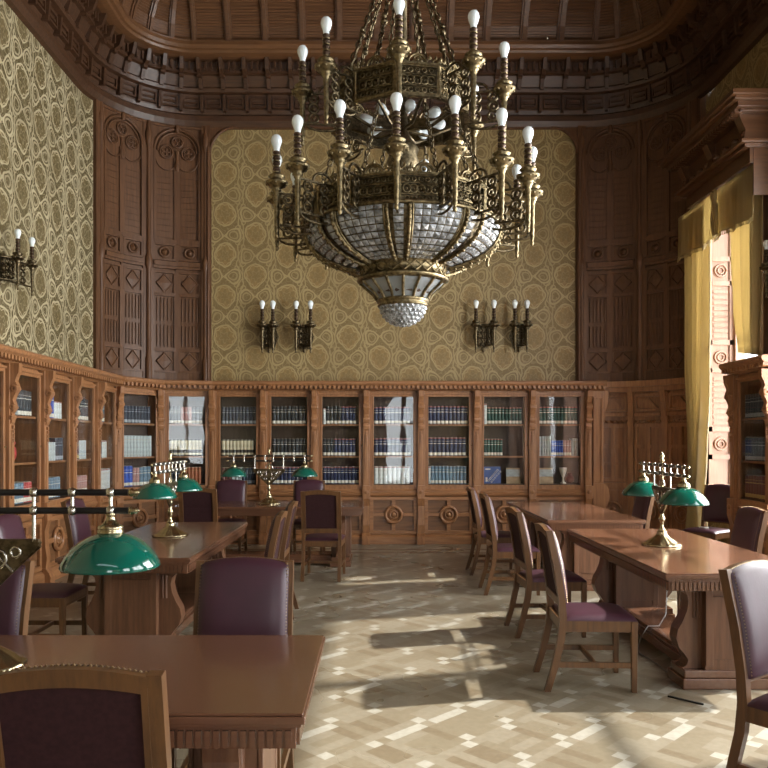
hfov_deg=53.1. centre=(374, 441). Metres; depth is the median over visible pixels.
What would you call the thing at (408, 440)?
book
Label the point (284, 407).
book
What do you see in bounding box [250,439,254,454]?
book
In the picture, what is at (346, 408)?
book
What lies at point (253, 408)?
book
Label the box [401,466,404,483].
book
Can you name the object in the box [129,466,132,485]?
book
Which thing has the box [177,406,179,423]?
book
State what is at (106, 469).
book
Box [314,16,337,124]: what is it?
candle
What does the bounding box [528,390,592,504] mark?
bookcase
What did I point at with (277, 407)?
book
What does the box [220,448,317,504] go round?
shade lamp
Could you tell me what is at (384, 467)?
book
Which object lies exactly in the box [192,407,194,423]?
book
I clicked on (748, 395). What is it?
book
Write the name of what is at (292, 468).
book
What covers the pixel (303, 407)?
book
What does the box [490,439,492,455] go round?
book
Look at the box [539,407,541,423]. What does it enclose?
book
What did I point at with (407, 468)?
book
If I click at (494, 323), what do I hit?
candle
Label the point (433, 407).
book
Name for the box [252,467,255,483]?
book
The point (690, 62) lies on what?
crown molding
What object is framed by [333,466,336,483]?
book
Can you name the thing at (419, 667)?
floor
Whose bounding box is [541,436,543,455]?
book
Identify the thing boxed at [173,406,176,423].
book
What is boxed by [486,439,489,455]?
book
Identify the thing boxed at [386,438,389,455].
book
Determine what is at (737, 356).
window
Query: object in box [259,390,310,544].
bookcase
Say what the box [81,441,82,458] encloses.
book
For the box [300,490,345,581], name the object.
chair
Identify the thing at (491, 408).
book
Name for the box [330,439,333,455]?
book
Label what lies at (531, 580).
chair
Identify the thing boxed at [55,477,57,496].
book
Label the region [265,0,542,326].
chandelier
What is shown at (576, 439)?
book
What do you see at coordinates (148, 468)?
book
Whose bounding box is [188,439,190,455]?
book
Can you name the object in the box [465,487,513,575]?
chair
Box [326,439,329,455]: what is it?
book
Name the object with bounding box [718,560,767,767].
chair
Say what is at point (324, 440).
book
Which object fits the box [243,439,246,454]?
book
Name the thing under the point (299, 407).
book
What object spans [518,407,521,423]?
book
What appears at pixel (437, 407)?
book
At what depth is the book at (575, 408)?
12.09 m
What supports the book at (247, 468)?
in the bookcase at (218, 431)
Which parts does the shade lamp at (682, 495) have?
lamp shade, stem, rail, lamp shade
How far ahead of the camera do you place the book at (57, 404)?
9.19 m
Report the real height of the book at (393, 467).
0.272 m
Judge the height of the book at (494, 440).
0.272 m
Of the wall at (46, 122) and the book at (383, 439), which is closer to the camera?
the wall at (46, 122)
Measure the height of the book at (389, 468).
0.272 m
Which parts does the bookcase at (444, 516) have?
waist moulding, shelf, shelf, panel door, glazed door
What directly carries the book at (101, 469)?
in the bookcase at (105, 395)
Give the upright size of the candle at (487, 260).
0.694 m
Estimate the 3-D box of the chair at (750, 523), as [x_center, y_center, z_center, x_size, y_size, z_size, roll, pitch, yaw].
[2.949,1.073,6.520,0.592,1.054,0.472,0,0,0]
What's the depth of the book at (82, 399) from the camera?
9.99 m
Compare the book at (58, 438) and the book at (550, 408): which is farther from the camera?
the book at (550, 408)
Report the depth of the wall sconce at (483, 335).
12.09 m
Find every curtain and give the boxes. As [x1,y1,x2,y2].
[684,240,711,528]
[730,195,762,354]
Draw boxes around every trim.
[93,98,699,368]
[97,0,696,58]
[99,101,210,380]
[226,549,485,552]
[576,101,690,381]
[603,377,688,530]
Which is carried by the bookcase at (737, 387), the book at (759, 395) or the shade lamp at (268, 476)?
the book at (759, 395)
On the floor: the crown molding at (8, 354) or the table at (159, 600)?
the table at (159, 600)
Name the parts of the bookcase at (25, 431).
shelf, shelf, glazed door, waist moulding, panel door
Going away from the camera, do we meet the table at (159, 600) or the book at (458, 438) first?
the table at (159, 600)
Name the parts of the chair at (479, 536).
leg, frame, leg, backrest, seat rail, seat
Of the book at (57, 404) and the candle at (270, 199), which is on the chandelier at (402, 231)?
the candle at (270, 199)
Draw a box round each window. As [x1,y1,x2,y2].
[657,88,767,483]
[734,325,758,360]
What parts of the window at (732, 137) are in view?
crown, moulding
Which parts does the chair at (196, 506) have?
leg, frame, leg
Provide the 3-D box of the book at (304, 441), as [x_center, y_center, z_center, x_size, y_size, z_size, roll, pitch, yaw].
[-1.115,0.084,12.177,0.057,0.272,0.172,0,0,0]
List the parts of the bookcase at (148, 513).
waist moulding, shelf, shelf, panel door, glazed door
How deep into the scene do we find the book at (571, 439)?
12.11 m
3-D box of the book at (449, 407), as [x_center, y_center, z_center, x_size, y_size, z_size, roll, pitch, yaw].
[1.189,-0.421,12.177,0.061,0.283,0.172,0,0,0]
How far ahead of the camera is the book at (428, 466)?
12.11 m
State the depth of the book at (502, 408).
12.09 m
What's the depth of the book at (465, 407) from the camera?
12.10 m
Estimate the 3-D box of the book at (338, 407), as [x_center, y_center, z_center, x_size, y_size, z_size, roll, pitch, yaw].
[-0.566,-0.423,12.177,0.056,0.287,0.172,0,0,0]
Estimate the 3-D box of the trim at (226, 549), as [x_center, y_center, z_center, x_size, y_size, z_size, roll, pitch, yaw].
[0.275,1.603,11.252,7.250,0.013,0.405,0,0,0]
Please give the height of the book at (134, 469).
0.272 m
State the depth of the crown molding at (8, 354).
11.90 m
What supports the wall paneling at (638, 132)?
attached to the wall at (653, 155)
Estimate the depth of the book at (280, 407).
12.10 m
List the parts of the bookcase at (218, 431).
shelf, shelf, glazed door, panel door, waist moulding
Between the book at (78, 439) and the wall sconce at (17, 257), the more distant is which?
the book at (78, 439)
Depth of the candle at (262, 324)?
12.08 m
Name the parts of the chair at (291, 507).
leg, frame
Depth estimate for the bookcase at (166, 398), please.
12.01 m
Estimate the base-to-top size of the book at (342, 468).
0.263 m
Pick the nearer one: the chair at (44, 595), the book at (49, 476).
the chair at (44, 595)
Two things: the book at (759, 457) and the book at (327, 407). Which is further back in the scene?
the book at (327, 407)
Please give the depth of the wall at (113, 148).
12.15 m
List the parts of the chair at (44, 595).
backrest, seat rail, seat, leg, leg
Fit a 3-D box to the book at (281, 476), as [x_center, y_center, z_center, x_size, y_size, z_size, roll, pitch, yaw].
[-1.472,0.524,12.177,0.056,0.267,0.172,0,0,0]
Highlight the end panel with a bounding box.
[592,391,609,508]
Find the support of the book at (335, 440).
on the bookcase at (320, 431)
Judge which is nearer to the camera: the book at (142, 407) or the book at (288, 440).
the book at (142, 407)
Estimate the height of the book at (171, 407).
0.282 m
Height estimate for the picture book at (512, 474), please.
0.251 m
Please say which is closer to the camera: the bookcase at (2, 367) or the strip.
the strip
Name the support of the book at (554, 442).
on the bookcase at (580, 489)
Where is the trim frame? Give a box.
[201,125,585,380]
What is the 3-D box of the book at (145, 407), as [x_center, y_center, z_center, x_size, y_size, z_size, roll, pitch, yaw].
[-3.545,-0.411,11.712,0.172,0.262,0.059,0,0,32]
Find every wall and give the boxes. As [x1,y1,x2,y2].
[0,0,92,367]
[104,117,199,370]
[211,130,575,380]
[587,95,705,370]
[706,33,767,543]
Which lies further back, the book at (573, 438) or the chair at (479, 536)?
the book at (573, 438)
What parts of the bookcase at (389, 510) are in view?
waist moulding, shelf, shelf, panel door, glazed door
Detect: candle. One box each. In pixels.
[10,228,24,289]
[26,237,38,295]
[256,300,267,352]
[265,134,287,237]
[266,155,286,250]
[267,300,278,352]
[285,114,309,224]
[288,173,301,261]
[290,300,301,352]
[291,45,313,145]
[305,300,315,352]
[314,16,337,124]
[327,99,352,214]
[383,92,409,209]
[386,0,411,108]
[442,95,467,211]
[461,10,485,119]
[467,85,483,174]
[470,300,481,351]
[486,178,489,266]
[488,300,499,351]
[489,108,513,220]
[493,41,515,141]
[507,164,523,257]
[509,300,520,351]
[516,126,539,231]
[521,300,532,351]
[522,146,542,245]
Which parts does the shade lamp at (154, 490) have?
lamp shade, rail, stem, lamp shade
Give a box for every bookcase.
[0,362,6,506]
[3,363,44,583]
[39,371,71,582]
[69,377,97,534]
[93,382,117,533]
[114,386,158,532]
[157,390,208,521]
[208,390,259,543]
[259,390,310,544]
[311,390,362,543]
[362,390,416,544]
[417,390,472,544]
[472,390,528,544]
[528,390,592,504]
[723,369,767,554]
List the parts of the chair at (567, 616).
leg, frame, leg, backrest, seat rail, seat, leg, leg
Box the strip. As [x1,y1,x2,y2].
[668,695,703,704]
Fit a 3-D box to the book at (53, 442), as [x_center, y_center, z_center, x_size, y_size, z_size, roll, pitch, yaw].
[-3.877,0.111,9.107,0.172,0.219,0.067,0,0,0]
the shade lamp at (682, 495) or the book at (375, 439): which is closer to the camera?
the shade lamp at (682, 495)
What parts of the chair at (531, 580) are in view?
leg, frame, leg, backrest, seat rail, seat, leg, leg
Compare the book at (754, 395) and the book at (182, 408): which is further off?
the book at (182, 408)
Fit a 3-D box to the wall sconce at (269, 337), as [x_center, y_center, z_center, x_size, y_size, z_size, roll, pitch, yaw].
[-1.689,-1.814,12.152,0.358,0.833,0.296,0,0,0]
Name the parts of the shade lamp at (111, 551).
rail, lamp shade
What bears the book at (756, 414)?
on the bookcase at (737, 387)
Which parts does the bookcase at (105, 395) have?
panel door, waist moulding, glazed door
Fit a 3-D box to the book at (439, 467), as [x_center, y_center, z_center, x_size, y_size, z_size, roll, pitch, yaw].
[1.022,0.519,12.177,0.055,0.277,0.172,0,0,0]
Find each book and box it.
[14,482,23,502]
[14,483,16,503]
[16,481,31,501]
[17,392,19,415]
[17,483,20,503]
[20,390,22,415]
[23,390,25,415]
[26,391,28,415]
[26,482,28,501]
[29,391,31,416]
[49,438,57,459]
[49,476,59,496]
[49,477,54,497]
[50,442,52,460]
[50,478,52,497]
[51,397,53,417]
[53,442,54,460]
[54,402,56,417]
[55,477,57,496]
[56,402,58,418]
[58,438,59,459]
[59,402,61,418]
[60,438,62,459]
[77,439,78,458]
[77,475,83,488]
[79,441,80,458]
[80,401,81,419]
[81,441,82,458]
[82,399,83,419]
[84,399,85,420]
[84,440,85,458]
[86,400,87,420]
[101,468,109,487]
[101,469,102,488]
[102,440,106,457]
[103,441,104,457]
[103,469,104,488]
[106,469,107,487]
[124,405,126,422]
[124,435,126,456]
[124,466,128,486]
[126,435,129,456]
[127,406,130,422]
[129,435,132,456]
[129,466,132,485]
[131,406,133,422]
[133,436,135,456]
[133,467,138,485]
[133,468,135,485]
[134,406,136,422]
[135,467,142,485]
[136,436,139,456]
[137,406,140,422]
[140,436,142,456]
[141,406,143,422]
[141,466,150,483]
[143,436,145,456]
[143,467,146,484]
[144,406,146,423]
[146,436,148,455]
[147,406,149,423]
[149,436,150,455]
[169,406,172,423]
[169,439,172,455]
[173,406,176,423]
[173,439,176,455]
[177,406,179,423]
[177,439,179,455]
[181,407,183,423]
[181,439,183,455]
[184,407,187,423]
[184,439,187,455]
[188,407,191,423]
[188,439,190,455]
[191,439,194,455]
[191,467,193,478]
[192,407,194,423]
[194,467,197,481]
[195,407,198,423]
[195,439,197,455]
[198,439,201,455]
[198,467,200,483]
[199,407,201,423]
[222,407,224,423]
[222,439,224,455]
[225,407,227,423]
[225,439,228,455]
[228,407,231,423]
[229,439,233,454]
[232,407,234,423]
[232,440,235,454]
[235,407,238,423]
[236,440,239,454]
[238,407,241,423]
[239,439,242,454]
[242,407,244,423]
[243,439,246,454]
[245,407,248,423]
[245,467,249,483]
[247,439,249,454]
[249,407,251,423]
[249,467,252,483]
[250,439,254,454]
[252,407,255,423]
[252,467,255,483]
[272,406,275,423]
[272,439,275,454]
[276,406,278,423]
[276,439,279,454]
[276,466,279,483]
[279,406,282,423]
[280,439,283,454]
[280,466,282,483]
[283,406,286,423]
[283,439,286,454]
[283,467,286,483]
[287,406,290,423]
[287,439,290,454]
[287,467,290,483]
[291,406,294,423]
[291,439,294,454]
[291,467,294,483]
[295,406,297,423]
[295,439,298,454]
[298,406,301,423]
[299,439,301,454]
[302,406,305,423]
[302,439,306,454]
[323,408,325,423]
[323,439,325,455]
[323,466,326,483]
[326,406,329,423]
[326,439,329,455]
[326,466,329,483]
[330,406,332,423]
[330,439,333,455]
[330,467,333,483]
[333,406,336,423]
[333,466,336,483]
[334,439,336,455]
[337,406,340,423]
[337,439,340,455]
[337,466,340,483]
[341,406,344,423]
[341,439,344,455]
[341,467,343,483]
[344,466,347,483]
[345,407,348,423]
[345,439,348,455]
[348,439,351,455]
[348,467,351,483]
[349,406,352,423]
[352,439,355,455]
[352,466,354,483]
[353,406,355,423]
[355,467,358,483]
[374,407,377,423]
[374,438,377,455]
[374,466,377,483]
[378,407,381,423]
[378,438,381,455]
[379,466,382,483]
[382,407,385,423]
[382,438,385,455]
[383,466,386,483]
[386,407,389,423]
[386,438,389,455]
[387,466,391,483]
[390,407,393,423]
[390,438,393,455]
[392,466,395,483]
[394,407,397,423]
[394,438,398,455]
[396,466,400,483]
[398,407,401,423]
[399,438,401,455]
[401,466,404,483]
[402,407,405,423]
[402,438,406,455]
[405,466,409,483]
[406,407,409,423]
[406,438,410,455]
[428,406,431,423]
[428,437,431,455]
[428,466,429,483]
[430,466,433,483]
[432,406,435,423]
[432,437,435,455]
[434,466,437,483]
[436,406,439,423]
[436,437,440,455]
[438,466,440,483]
[440,406,443,423]
[440,437,444,455]
[441,466,444,483]
[444,406,447,423]
[445,438,448,455]
[445,466,448,483]
[448,406,451,423]
[448,437,452,455]
[449,466,451,483]
[452,406,455,423]
[452,466,455,483]
[453,437,456,455]
[456,406,459,423]
[456,466,458,483]
[457,437,460,455]
[459,466,462,483]
[460,406,463,423]
[461,437,465,455]
[463,466,466,483]
[464,406,467,423]
[484,404,486,423]
[484,439,486,455]
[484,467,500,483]
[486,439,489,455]
[487,407,489,423]
[490,407,493,423]
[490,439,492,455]
[493,439,495,455]
[494,407,496,423]
[496,439,498,455]
[497,407,500,423]
[499,439,501,455]
[501,407,503,423]
[504,408,507,423]
[506,468,519,483]
[508,408,510,423]
[511,407,514,423]
[515,407,517,423]
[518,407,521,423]
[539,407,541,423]
[539,436,540,455]
[539,468,552,483]
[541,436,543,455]
[542,407,545,423]
[543,436,545,455]
[546,407,548,423]
[546,436,548,455]
[549,407,552,423]
[549,436,550,455]
[551,441,552,455]
[553,407,555,423]
[553,441,555,455]
[556,407,559,423]
[556,441,557,455]
[558,440,562,455]
[558,441,560,455]
[560,407,562,423]
[563,407,566,423]
[563,440,565,455]
[566,440,567,455]
[567,407,569,423]
[568,440,570,455]
[569,438,572,455]
[570,407,573,423]
[573,438,574,455]
[574,407,576,423]
[575,438,577,455]
[745,394,749,417]
[745,438,747,460]
[745,475,747,497]
[748,395,749,417]
[748,438,750,460]
[748,475,750,497]
[750,394,752,417]
[751,438,752,460]
[751,475,752,497]
[753,394,755,417]
[753,437,756,460]
[753,475,764,498]
[755,393,757,417]
[756,437,764,460]
[756,476,758,498]
[758,393,760,416]
[758,438,760,460]
[759,476,760,499]
[761,397,763,416]
[761,438,763,460]
[761,476,763,499]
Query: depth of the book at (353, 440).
12.10 m
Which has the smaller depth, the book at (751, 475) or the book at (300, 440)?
the book at (751, 475)
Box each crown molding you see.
[0,344,606,390]
[4,0,767,126]
[719,355,767,374]
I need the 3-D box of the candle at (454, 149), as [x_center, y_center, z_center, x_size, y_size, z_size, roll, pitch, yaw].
[0.476,-1.712,4.564,0.158,0.694,0.154,0,0,0]
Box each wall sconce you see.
[0,228,38,295]
[256,300,278,352]
[290,300,315,352]
[470,300,499,352]
[509,300,532,351]
[759,240,767,298]
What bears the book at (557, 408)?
on the bookcase at (580, 489)
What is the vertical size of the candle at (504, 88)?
0.694 m
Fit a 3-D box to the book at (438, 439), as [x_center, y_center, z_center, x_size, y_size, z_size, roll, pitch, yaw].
[1.007,0.074,12.177,0.063,0.292,0.172,0,0,0]
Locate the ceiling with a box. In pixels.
[119,0,673,39]
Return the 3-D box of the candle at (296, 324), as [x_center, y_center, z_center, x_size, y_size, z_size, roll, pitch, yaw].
[-1.239,-1.814,12.096,0.190,0.833,0.185,0,0,0]
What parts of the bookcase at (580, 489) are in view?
shelf, shelf, panel door, glazed door, waist moulding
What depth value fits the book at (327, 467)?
12.09 m
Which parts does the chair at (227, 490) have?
backrest, seat, leg, leg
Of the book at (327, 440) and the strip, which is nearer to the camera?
the strip
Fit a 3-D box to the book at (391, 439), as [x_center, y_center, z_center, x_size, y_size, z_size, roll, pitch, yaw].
[0.280,0.079,12.177,0.061,0.282,0.172,0,0,0]
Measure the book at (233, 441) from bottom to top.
0.258 m
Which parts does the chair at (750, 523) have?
leg, backrest, leg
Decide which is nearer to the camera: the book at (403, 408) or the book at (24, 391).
the book at (24, 391)
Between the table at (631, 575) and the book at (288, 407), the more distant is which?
the book at (288, 407)
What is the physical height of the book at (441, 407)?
0.287 m
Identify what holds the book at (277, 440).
on the bookcase at (269, 431)
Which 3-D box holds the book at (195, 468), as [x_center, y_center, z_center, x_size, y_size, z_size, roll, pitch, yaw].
[-2.821,0.527,12.111,0.051,0.262,0.172,0,0,-14]
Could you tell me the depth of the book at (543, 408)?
12.10 m
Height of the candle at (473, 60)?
0.694 m
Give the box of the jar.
[566,473,573,482]
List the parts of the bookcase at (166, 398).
panel door, shelf, glazed door, shelf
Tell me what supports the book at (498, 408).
on the bookcase at (514, 437)
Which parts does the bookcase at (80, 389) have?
shelf, glazed door, waist moulding, panel door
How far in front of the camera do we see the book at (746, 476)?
9.08 m
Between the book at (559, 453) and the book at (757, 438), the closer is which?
the book at (757, 438)
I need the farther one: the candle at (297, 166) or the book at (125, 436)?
the book at (125, 436)
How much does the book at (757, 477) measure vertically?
0.268 m
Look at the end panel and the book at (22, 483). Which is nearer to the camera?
the book at (22, 483)
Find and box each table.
[0,635,324,767]
[55,522,247,634]
[172,501,363,566]
[507,502,645,590]
[566,529,767,689]
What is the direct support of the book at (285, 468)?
in the bookcase at (269, 431)
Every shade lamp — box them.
[0,487,160,670]
[132,451,202,537]
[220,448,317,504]
[622,452,709,547]
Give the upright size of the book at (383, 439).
0.282 m
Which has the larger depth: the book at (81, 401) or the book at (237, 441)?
the book at (237, 441)
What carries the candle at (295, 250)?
on the chandelier at (402, 231)
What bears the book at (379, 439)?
on the bookcase at (389, 510)
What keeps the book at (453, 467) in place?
in the bookcase at (444, 516)
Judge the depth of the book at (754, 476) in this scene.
8.89 m
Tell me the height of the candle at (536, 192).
0.694 m
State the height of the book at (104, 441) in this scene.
0.238 m
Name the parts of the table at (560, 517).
pedestal panel, pedestal panel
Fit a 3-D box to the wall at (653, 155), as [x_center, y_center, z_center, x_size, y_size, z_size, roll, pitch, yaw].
[4.174,-1.775,11.813,1.974,6.750,0.326,0,0,39]
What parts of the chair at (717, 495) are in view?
leg, seat, seat rail, backrest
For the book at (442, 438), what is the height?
0.292 m
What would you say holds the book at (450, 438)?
on the bookcase at (444, 516)
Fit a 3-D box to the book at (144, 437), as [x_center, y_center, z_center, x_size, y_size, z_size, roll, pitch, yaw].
[-3.558,0.064,11.690,0.172,0.312,0.054,0,0,32]
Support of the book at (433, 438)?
on the bookcase at (444, 516)
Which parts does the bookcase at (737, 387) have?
waist moulding, glazed door, shelf, shelf, panel door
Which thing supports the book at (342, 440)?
on the bookcase at (320, 431)
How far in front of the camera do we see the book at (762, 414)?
8.71 m
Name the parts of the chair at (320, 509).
leg, leg, frame, seat rail, seat, leg, leg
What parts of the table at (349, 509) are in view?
pedestal panel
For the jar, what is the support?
in the bookcase at (580, 489)
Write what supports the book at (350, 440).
on the bookcase at (320, 431)
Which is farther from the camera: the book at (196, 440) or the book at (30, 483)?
the book at (196, 440)
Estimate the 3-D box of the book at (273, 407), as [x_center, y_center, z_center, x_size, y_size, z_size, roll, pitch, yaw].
[-1.591,-0.423,12.177,0.054,0.287,0.172,0,0,0]
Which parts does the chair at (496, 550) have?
leg, frame, leg, backrest, seat rail, seat, leg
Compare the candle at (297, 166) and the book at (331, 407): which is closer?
the candle at (297, 166)
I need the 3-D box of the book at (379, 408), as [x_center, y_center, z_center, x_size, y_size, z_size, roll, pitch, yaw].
[0.081,-0.416,12.177,0.058,0.272,0.172,0,0,0]
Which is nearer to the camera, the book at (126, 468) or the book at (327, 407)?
the book at (126, 468)
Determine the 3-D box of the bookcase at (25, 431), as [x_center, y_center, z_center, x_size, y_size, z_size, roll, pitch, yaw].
[-3.888,0.400,8.199,0.555,2.400,0.862,0,0,0]
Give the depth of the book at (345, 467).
12.10 m
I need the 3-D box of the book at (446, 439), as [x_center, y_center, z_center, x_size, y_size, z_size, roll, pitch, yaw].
[1.138,0.076,12.177,0.060,0.288,0.172,0,0,0]
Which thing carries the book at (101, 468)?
in the bookcase at (105, 395)
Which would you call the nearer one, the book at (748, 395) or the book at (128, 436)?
the book at (748, 395)
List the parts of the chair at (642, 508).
leg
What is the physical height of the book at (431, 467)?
0.277 m
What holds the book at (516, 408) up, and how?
on the bookcase at (514, 437)
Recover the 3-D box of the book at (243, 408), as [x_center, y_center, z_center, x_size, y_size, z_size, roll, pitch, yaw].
[-2.070,-0.416,12.177,0.050,0.273,0.172,0,0,0]
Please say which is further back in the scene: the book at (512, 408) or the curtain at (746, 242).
the book at (512, 408)
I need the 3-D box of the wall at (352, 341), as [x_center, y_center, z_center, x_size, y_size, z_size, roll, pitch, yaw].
[0.300,-1.775,12.300,6.000,6.750,0.001,0,0,0]
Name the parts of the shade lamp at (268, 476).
lamp shade, stem, rail, lamp shade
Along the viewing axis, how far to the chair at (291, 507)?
7.01 m
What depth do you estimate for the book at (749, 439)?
9.01 m
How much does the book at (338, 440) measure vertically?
0.274 m
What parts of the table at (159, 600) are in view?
pedestal panel, pedestal panel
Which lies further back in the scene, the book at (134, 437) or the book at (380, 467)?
the book at (380, 467)
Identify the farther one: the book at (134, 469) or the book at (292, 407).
the book at (292, 407)
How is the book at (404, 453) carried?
on the bookcase at (389, 510)
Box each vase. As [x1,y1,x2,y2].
[14,442,16,459]
[559,467,566,483]
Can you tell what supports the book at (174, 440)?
on the bookcase at (166, 398)
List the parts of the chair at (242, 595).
leg, leg, backrest, nail trim, frame, leg, nail trim, leg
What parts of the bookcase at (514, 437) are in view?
shelf, shelf, panel door, glazed door, waist moulding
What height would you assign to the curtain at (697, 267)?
4.771 m
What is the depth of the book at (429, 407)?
12.10 m
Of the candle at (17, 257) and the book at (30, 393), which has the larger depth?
the candle at (17, 257)
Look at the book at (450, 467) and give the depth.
12.10 m
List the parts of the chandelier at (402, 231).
crystal panel, chain, crystal panel, chain, tie rod, chain, crystal panel, tie rod, bulb, chain, chain, bulb, tie rod, bulb, chain, chain, chain, crystal panel, central stem, lamp shade, flared glass, bulb, chain, tie rod, chain, bulb, chain, chain, bulb, crystal panel, chain, bulb, tie rod, tie rod, chain, crystal panel, chain, chain, crystal panel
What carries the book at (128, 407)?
on the bookcase at (148, 513)
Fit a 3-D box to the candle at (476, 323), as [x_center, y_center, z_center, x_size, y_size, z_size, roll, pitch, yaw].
[1.594,-1.824,12.096,0.190,0.833,0.185,0,0,0]
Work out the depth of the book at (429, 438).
12.10 m
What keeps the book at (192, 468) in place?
in the bookcase at (166, 398)
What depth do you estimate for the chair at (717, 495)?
9.97 m
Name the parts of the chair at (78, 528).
leg, backrest, leg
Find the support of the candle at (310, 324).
on the wall sconce at (304, 337)
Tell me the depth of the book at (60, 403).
9.27 m
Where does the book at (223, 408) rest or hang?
on the bookcase at (218, 431)
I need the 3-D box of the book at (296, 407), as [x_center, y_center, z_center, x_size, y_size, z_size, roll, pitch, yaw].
[-1.238,-0.421,12.177,0.054,0.283,0.172,0,0,0]
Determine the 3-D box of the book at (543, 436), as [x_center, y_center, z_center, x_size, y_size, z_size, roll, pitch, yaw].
[2.684,0.064,12.177,0.035,0.312,0.172,0,0,0]
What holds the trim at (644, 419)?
attached to the wall at (653, 155)
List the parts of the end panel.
post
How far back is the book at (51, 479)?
9.02 m
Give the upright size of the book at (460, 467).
0.277 m
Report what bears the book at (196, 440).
on the bookcase at (166, 398)
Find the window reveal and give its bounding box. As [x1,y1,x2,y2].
[708,230,733,484]
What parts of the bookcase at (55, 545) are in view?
shelf, shelf, panel door, glazed door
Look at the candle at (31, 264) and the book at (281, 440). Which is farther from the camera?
the book at (281, 440)
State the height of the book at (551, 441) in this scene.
0.243 m
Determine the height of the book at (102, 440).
0.242 m
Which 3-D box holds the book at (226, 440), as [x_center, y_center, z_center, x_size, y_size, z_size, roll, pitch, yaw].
[-2.329,0.089,12.177,0.055,0.262,0.172,0,0,0]
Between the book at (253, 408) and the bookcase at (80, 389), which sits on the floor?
the bookcase at (80, 389)
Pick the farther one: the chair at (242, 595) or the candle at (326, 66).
the candle at (326, 66)
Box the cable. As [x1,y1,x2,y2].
[638,590,667,672]
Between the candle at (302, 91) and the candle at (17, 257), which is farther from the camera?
the candle at (17, 257)
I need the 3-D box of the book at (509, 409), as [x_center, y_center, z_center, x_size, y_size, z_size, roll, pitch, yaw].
[2.127,-0.411,12.177,0.050,0.263,0.172,0,0,0]
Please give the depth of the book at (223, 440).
12.09 m
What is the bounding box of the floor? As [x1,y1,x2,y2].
[28,544,767,767]
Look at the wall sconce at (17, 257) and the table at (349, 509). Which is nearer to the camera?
the wall sconce at (17, 257)
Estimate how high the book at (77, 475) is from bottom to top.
0.222 m
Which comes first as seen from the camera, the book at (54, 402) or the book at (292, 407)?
the book at (54, 402)
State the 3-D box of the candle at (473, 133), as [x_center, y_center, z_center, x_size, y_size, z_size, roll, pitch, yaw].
[0.756,-2.382,5.856,0.158,0.694,0.154,0,0,0]
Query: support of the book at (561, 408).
on the bookcase at (580, 489)
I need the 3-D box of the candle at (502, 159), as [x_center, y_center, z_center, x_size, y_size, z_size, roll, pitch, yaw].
[0.782,-1.712,4.736,0.158,0.694,0.154,0,0,0]
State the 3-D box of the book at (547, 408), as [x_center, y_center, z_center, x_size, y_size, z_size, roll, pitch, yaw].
[2.725,-0.418,12.177,0.050,0.277,0.172,0,0,0]
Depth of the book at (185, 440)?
12.00 m
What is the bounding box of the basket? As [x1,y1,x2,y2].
[303,198,503,277]
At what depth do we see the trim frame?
12.23 m
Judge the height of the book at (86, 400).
0.282 m
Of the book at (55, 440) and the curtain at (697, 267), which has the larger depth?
the curtain at (697, 267)
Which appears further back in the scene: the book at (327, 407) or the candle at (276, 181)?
the book at (327, 407)
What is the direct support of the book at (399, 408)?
on the bookcase at (389, 510)
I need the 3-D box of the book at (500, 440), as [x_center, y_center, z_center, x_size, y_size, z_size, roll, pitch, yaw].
[1.988,0.086,12.177,0.047,0.268,0.172,0,0,0]
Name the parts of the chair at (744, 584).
leg, nail trim, frame, nail trim, backrest, seat rail, seat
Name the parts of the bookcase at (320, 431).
shelf, shelf, glazed door, waist moulding, panel door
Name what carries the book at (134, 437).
on the bookcase at (148, 513)
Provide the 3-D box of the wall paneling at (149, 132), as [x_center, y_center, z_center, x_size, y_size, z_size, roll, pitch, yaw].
[-3.441,-2.990,11.898,1.816,4.060,0.363,0,0,-34]
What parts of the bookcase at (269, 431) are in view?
waist moulding, shelf, shelf, panel door, glazed door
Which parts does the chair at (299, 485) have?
leg, seat rail, seat, backrest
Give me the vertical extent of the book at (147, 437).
0.317 m
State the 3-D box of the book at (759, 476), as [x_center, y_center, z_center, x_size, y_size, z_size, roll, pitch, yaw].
[4.477,0.522,8.778,0.172,0.272,0.058,0,0,0]
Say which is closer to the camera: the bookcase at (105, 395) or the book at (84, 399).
the book at (84, 399)
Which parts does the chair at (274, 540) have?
backrest, leg, frame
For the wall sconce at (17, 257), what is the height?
0.694 m
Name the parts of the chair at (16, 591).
backrest, nail trim, leg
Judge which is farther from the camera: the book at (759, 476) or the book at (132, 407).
the book at (132, 407)
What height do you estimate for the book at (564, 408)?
0.277 m
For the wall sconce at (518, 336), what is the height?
0.833 m
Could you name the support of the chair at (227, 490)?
on the floor
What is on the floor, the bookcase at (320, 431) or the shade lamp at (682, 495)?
the bookcase at (320, 431)
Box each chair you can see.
[0,514,87,634]
[0,561,34,634]
[0,663,171,767]
[61,498,95,601]
[171,556,293,767]
[178,488,225,555]
[215,480,247,550]
[264,510,287,558]
[279,500,298,619]
[290,479,324,550]
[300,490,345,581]
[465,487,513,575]
[478,493,540,595]
[504,506,586,637]
[533,523,637,692]
[632,496,654,528]
[677,506,767,612]
[682,484,729,540]
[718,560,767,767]
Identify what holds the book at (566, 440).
on the bookcase at (580, 489)
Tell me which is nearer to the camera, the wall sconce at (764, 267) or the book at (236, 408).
the wall sconce at (764, 267)
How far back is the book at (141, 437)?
11.59 m
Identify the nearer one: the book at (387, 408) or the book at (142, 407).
the book at (142, 407)
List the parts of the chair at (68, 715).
nail trim, backrest, leg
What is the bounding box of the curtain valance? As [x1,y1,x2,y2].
[677,164,752,262]
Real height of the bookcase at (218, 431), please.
2.400 m
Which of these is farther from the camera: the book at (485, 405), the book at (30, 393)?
the book at (485, 405)
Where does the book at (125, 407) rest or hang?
on the bookcase at (148, 513)
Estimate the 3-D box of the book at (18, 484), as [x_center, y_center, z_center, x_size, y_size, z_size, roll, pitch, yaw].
[-3.877,0.547,8.209,0.172,0.222,0.071,0,0,0]

